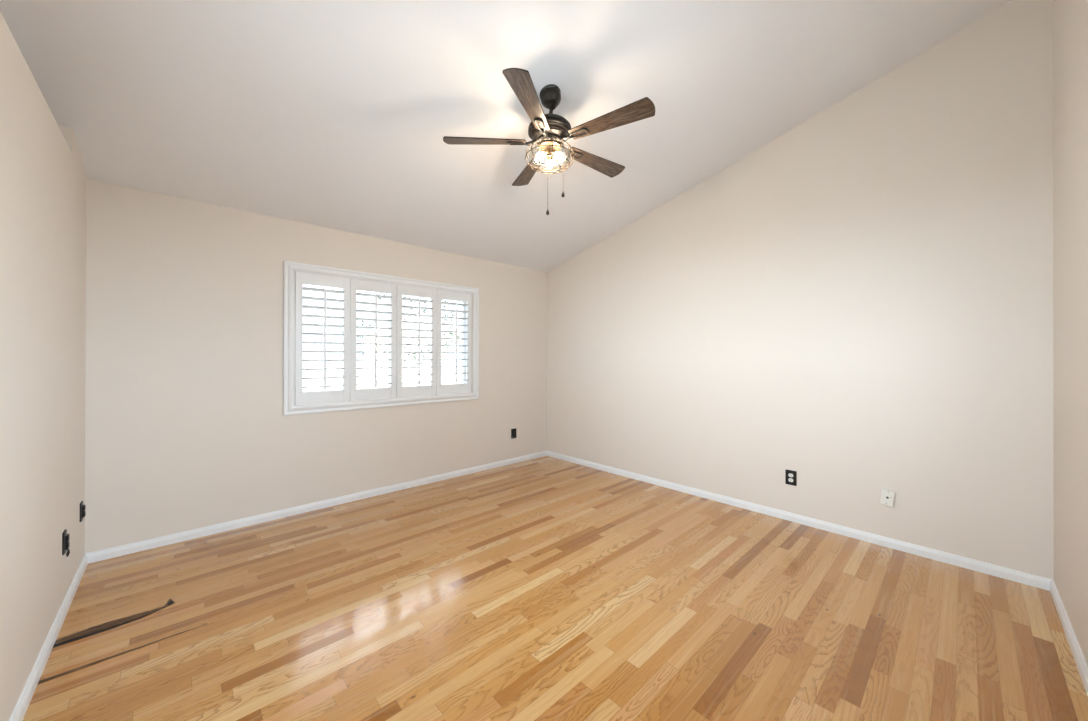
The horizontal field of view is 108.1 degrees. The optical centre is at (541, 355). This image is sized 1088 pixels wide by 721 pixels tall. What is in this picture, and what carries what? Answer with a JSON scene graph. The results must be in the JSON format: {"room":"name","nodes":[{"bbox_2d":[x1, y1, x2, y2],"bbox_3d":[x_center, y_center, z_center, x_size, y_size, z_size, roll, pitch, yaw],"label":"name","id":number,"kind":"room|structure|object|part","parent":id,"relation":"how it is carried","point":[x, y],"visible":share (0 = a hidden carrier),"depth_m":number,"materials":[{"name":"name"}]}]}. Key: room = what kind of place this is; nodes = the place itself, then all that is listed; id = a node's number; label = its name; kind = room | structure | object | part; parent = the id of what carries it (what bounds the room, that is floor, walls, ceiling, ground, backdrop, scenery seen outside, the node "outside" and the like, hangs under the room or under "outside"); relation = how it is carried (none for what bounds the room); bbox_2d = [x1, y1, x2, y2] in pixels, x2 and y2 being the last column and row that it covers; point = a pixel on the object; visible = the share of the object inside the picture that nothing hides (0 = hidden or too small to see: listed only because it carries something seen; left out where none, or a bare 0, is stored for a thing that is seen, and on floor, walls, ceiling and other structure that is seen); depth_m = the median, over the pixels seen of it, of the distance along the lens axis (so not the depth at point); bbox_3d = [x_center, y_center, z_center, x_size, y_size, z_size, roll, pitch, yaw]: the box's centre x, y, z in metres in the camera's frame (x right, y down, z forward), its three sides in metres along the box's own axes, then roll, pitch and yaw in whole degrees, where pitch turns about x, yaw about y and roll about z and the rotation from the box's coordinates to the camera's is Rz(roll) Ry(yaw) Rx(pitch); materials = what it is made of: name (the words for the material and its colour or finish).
{"room":"empty bedroom","nodes":[
{"label":"empty bedroom","id":0,"kind":"room"},
{"bbox_2d":[0,11,85,720],"bbox_3d":[-1.548,0.034,0.921,0.187,2.571,4.138,0,0,-43],"label":"wall","id":1,"kind":"structure","parent":0,"point":[43,178],"depth_m":1.60,"materials":[{"name":"beige paint"}]},
{"bbox_2d":[9,554,87,720],"bbox_3d":[-1.477,1.288,0.987,0.015,0.063,4.138,0,0,-43],"label":"baseboard","id":2,"kind":"structure","parent":1,"relation":"attached to","point":[21,707],"depth_m":1.70,"materials":[{"name":"white paint"}]},
{"bbox_2d":[62,529,69,556],"bbox_3d":[-2.438,0.967,2.028,0.023,0.131,0.068,0,0,-43],"label":"outlet","id":3,"kind":"object","parent":1,"relation":"attached to","point":[65,537],"visible":1,"depth_m":2.02,"materials":[{"name":"black plastic"}]},
{"bbox_2d":[64,534,68,549],"bbox_3d":[-2.439,0.957,2.026,0.014,0.068,0.036,0,0,-43],"label":"receptacle","id":4,"kind":"object","parent":3,"relation":"attached to","point":[66,536],"depth_m":2.01,"materials":[{"name":"black plastic"}]},
{"bbox_2d":[80,501,85,521],"bbox_3d":[-2.780,0.946,2.392,0.018,0.112,0.068,0,0,-43],"label":"outlet","id":5,"kind":"object","parent":1,"relation":"attached to","point":[82,507],"visible":1,"depth_m":2.38,"materials":[{"name":"black plastic"}]},
{"bbox_2d":[81,505,84,517],"bbox_3d":[-2.780,0.946,2.392,0.014,0.068,0.036,0,0,-43],"label":"receptacle","id":6,"kind":"object","parent":5,"relation":"attached to","point":[82,506],"depth_m":2.38,"materials":[{"name":"black plastic"}]},
{"bbox_2d":[85,179,546,553],"bbox_3d":[-1.528,0.103,3.874,4.239,2.445,0.160,0,0,-43],"label":"wall","id":7,"kind":"structure","parent":0,"point":[186,427],"depth_m":2.99,"materials":[{"name":"beige paint"}]},
{"bbox_2d":[86,451,546,563],"bbox_3d":[-1.403,1.294,3.871,4.052,0.063,0.015,0,0,-43],"label":"baseboard","id":8,"kind":"structure","parent":7,"relation":"attached to","point":[100,555],"depth_m":3.19,"materials":[{"name":"white paint"}]},
{"bbox_2d":[283,261,478,415],"bbox_3d":[-1.460,-0.137,3.917,1.894,1.263,0.190,0,0,-43],"label":"window","id":9,"kind":"structure","parent":7,"relation":"in","point":[289,267],"depth_m":3.60,"materials":[{"name":"white paint"}]},
{"bbox_2d":[295,271,349,404],"bbox_3d":[-1.890,-0.144,3.426,0.426,1.117,0.100,0,0,-43],"label":"shutter panel","id":10,"kind":"object","parent":9,"relation":"attached to","point":[310,397],"visible":1,"depth_m":3.39,"materials":[{"name":"white paint"}]},
{"bbox_3d":[-1.895,0.362,3.429,0.321,0.106,0.022,0,0,-43],"label":"rail","id":11,"kind":"part","parent":10,"relation":"part of","materials":[{"name":"white paint"}]},
{"bbox_3d":[-1.893,-0.652,3.432,0.321,0.101,0.022,0,0,-43],"label":"rail","id":12,"kind":"part","parent":10,"relation":"part of","materials":[{"name":"white paint"}]},
{"bbox_3d":[-1.859,-0.137,3.393,0.017,0.868,0.010,0,0,-43],"label":"tilt rod","id":13,"kind":"part","parent":10,"relation":"part of","materials":[{"name":"white paint"}]},
{"bbox_2d":[350,278,396,400],"bbox_3d":[-1.575,-0.143,3.719,0.426,1.117,0.100,0,0,-43],"label":"shutter panel","id":14,"kind":"object","parent":9,"relation":"attached to","point":[355,284],"visible":1,"depth_m":3.69,"materials":[{"name":"white paint"}]},
{"bbox_3d":[-1.581,0.363,3.722,0.321,0.106,0.022,0,0,-43],"label":"rail","id":15,"kind":"part","parent":14,"relation":"part of","materials":[{"name":"white paint"}]},
{"bbox_3d":[-1.579,-0.651,3.724,0.321,0.101,0.022,0,0,-43],"label":"rail","id":16,"kind":"part","parent":14,"relation":"part of","materials":[{"name":"white paint"}]},
{"bbox_3d":[-1.545,-0.136,3.686,0.017,0.868,0.010,0,0,-43],"label":"tilt rod","id":17,"kind":"part","parent":14,"relation":"part of","materials":[{"name":"white paint"}]},
{"bbox_3d":[-1.493,-0.142,3.945,1.712,1.109,0.045,0,0,-43],"label":"sash frame","id":18,"kind":"part","parent":9,"relation":"part of","materials":[{"name":"white paint"}]},
{"bbox_2d":[396,284,436,397],"bbox_3d":[-1.261,-0.141,4.011,0.426,1.117,0.100,0,0,-43],"label":"shutter panel","id":19,"kind":"object","parent":9,"relation":"attached to","point":[425,390],"visible":1,"depth_m":3.98,"materials":[{"name":"white paint"}]},
{"bbox_3d":[-1.264,-0.649,4.017,0.321,0.101,0.022,0,0,-43],"label":"rail","id":20,"kind":"part","parent":19,"relation":"part of","materials":[{"name":"white paint"}]},
{"bbox_3d":[-1.266,0.364,4.014,0.321,0.106,0.022,0,0,-43],"label":"rail","id":21,"kind":"part","parent":19,"relation":"part of","materials":[{"name":"white paint"}]},
{"bbox_3d":[-1.230,-0.135,3.978,0.017,0.868,0.010,0,0,-43],"label":"tilt rod","id":22,"kind":"part","parent":19,"relation":"part of","materials":[{"name":"white paint"}]},
{"bbox_2d":[436,289,471,394],"bbox_3d":[-0.946,-0.140,4.304,0.426,1.117,0.100,0,0,-43],"label":"shutter panel","id":23,"kind":"object","parent":9,"relation":"attached to","point":[442,389],"visible":1,"depth_m":4.28,"materials":[{"name":"white paint"}]},
{"bbox_3d":[-0.952,0.365,4.307,0.321,0.106,0.022,0,0,-43],"label":"rail","id":24,"kind":"part","parent":23,"relation":"part of","materials":[{"name":"white paint"}]},
{"bbox_3d":[-0.949,-0.648,4.309,0.321,0.101,0.022,0,0,-43],"label":"rail","id":25,"kind":"part","parent":23,"relation":"part of","materials":[{"name":"white paint"}]},
{"bbox_3d":[-0.916,-0.134,4.271,0.017,0.868,0.010,0,0,-43],"label":"tilt rod","id":26,"kind":"part","parent":23,"relation":"part of","materials":[{"name":"white paint"}]},
{"bbox_2d":[511,428,515,438],"bbox_3d":[-0.336,0.964,4.868,0.078,0.117,0.009,0,0,-43],"label":"outlet","id":27,"kind":"object","parent":7,"relation":"attached to","point":[513,431],"visible":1,"depth_m":4.86,"materials":[{"name":"black plastic"}]},
{"bbox_2d":[0,0,1011,271],"bbox_3d":[-0.032,-1.693,2.332,4.479,1.237,4.458,0,0,-43],"label":"ceiling","id":28,"kind":"structure","parent":0,"point":[333,114],"depth_m":2.36,"materials":[{"name":"white paint"}]},
{"bbox_2d":[443,68,654,214],"bbox_3d":[0.091,-1.256,2.461,1.231,0.774,1.253,0,0,-43],"label":"ceiling fan","id":29,"kind":"object","parent":28,"relation":"hanging from","point":[549,131],"visible":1,"depth_m":2.37,"materials":[{"name":"brown wood"}]},
{"bbox_3d":[-0.348,-1.320,2.432,0.505,0.007,0.132,0,12,-2],"label":"blade","id":30,"kind":"part","parent":29,"relation":"part of","materials":[{"name":"brown wood"}]},
{"bbox_3d":[-0.057,-1.321,2.059,0.132,0.007,0.505,13,3,16],"label":"blade","id":31,"kind":"part","parent":29,"relation":"part of","materials":[{"name":"brown wood"}]},
{"bbox_3d":[-0.084,-1.319,2.824,0.132,0.007,0.505,-13,4,-20],"label":"blade","id":32,"kind":"part","parent":29,"relation":"part of","materials":[{"name":"brown wood"}]},
{"bbox_2d":[536,149,548,159],"bbox_3d":[0.009,-1.233,2.422,0.082,0.077,0.050,0,0,-43],"label":"bulb","id":33,"kind":"object","parent":29,"relation":"attached to","point":[545,151],"depth_m":2.41,"materials":[{"name":"beige glass"}]},
{"bbox_2d":[546,155,552,167],"bbox_3d":[0.055,-1.233,2.496,0.071,0.077,0.072,0,0,-43],"label":"bulb","id":34,"kind":"object","parent":29,"relation":"attached to","point":[549,165],"depth_m":2.49,"materials":[{"name":"beige glass"}]},
{"bbox_3d":[0.054,-1.236,2.446,0.260,0.118,0.260,0,0,-43],"label":"lamp shade","id":35,"kind":"part","parent":29,"relation":"part of","materials":[{"name":"clear glass"}]},
{"bbox_2d":[551,149,562,159],"bbox_3d":[0.097,-1.233,2.420,0.052,0.077,0.081,0,0,-43],"label":"bulb","id":36,"kind":"object","parent":29,"relation":"attached to","point":[554,151],"depth_m":2.41,"materials":[{"name":"beige glass"}]},
{"bbox_3d":[0.371,-1.318,2.694,0.505,0.007,0.132,0,-12,-38],"label":"blade","id":37,"kind":"part","parent":29,"relation":"part of","materials":[{"name":"brown wood"}]},
{"bbox_3d":[0.388,-1.319,2.221,0.505,0.007,0.132,0,-12,34],"label":"blade","id":38,"kind":"part","parent":29,"relation":"part of","materials":[{"name":"brown wood"}]},
{"bbox_2d":[23,456,1087,720],"bbox_3d":[-0.038,1.384,2.325,4.479,0.122,4.458,0,0,-43],"label":"floor","id":39,"kind":"structure","parent":0,"point":[545,588],"depth_m":1.94,"materials":[{"name":"brown wood"}]},
{"bbox_2d":[547,0,1053,579],"bbox_3d":[1.547,-0.432,3.800,0.160,3.527,4.458,0,0,-43],"label":"wall","id":40,"kind":"structure","parent":0,"point":[859,303],"depth_m":2.83,"materials":[{"name":"beige paint"}]},
{"bbox_2d":[785,469,796,485],"bbox_3d":[2.010,0.984,3.172,0.009,0.117,0.078,0,0,-43],"label":"outlet","id":41,"kind":"object","parent":40,"relation":"attached to","point":[790,476],"visible":1,"depth_m":3.17,"materials":[{"name":"black plastic"}]},
{"bbox_2d":[547,451,1051,590],"bbox_3d":[1.479,1.300,3.736,0.015,0.063,4.138,0,0,-43],"label":"baseboard","id":42,"kind":"structure","parent":40,"relation":"attached to","point":[979,566],"depth_m":2.90,"materials":[{"name":"white paint"}]},
{"bbox_2d":[880,488,894,506],"bbox_3d":[2.404,0.986,2.735,0.026,0.117,0.082,0,0,-43],"label":"cable plate","id":43,"kind":"object","parent":40,"relation":"attached to","point":[887,496],"visible":1,"depth_m":2.73,"materials":[{"name":"white plastic"}]},
{"bbox_2d":[1053,0,1087,664],"bbox_3d":[1.400,-0.414,0.728,4.239,3.477,0.160,0,0,-43],"label":"wall","id":44,"kind":"structure","parent":0,"point":[1070,17],"depth_m":1.85,"materials":[{"name":"beige paint"}]},
{"bbox_2d":[1050,580,1087,695],"bbox_3d":[1.405,1.293,0.852,4.052,0.063,0.015,0,0,-43],"label":"baseboard","id":45,"kind":"structure","parent":44,"relation":"attached to","point":[1082,666],"depth_m":1.80,"materials":[{"name":"white paint"}]},
{"label":"outside","id":46,"kind":"structure","parent":0,"visible":0},
{"bbox_2d":[303,367,460,391],"bbox_3d":[-0.068,1.790,43.613,60.690,0.250,56.032,0,0,-43],"label":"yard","id":47,"kind":"structure","parent":46,"point":[359,372],"depth_m":24.16,"materials":[{"name":"white"}]},
{"bbox_2d":[332,293,460,385],"bbox_3d":[-3.235,-0.401,9.935,3.738,3.983,3.797,0,0,18],"label":"tree","id":48,"kind":"object","parent":47,"relation":"on","point":[414,355],"visible":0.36,"depth_m":9.99,"materials":[{"name":"green plant"}]},
{"bbox_2d":[360,314,460,384],"bbox_3d":[-5.541,-0.531,27.621,11.300,4.300,8.800,0,0,-43],"label":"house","id":49,"kind":"structure","parent":47,"relation":"on","point":[367,372],"depth_m":22.59,"materials":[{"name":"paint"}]},
{"bbox_3d":[-4.720,-0.040,22.881,1.240,1.140,0.020,0,0,-43],"label":"pane","id":50,"kind":"part","parent":49,"relation":"part of","materials":[{"name":"glass"}]}
]}

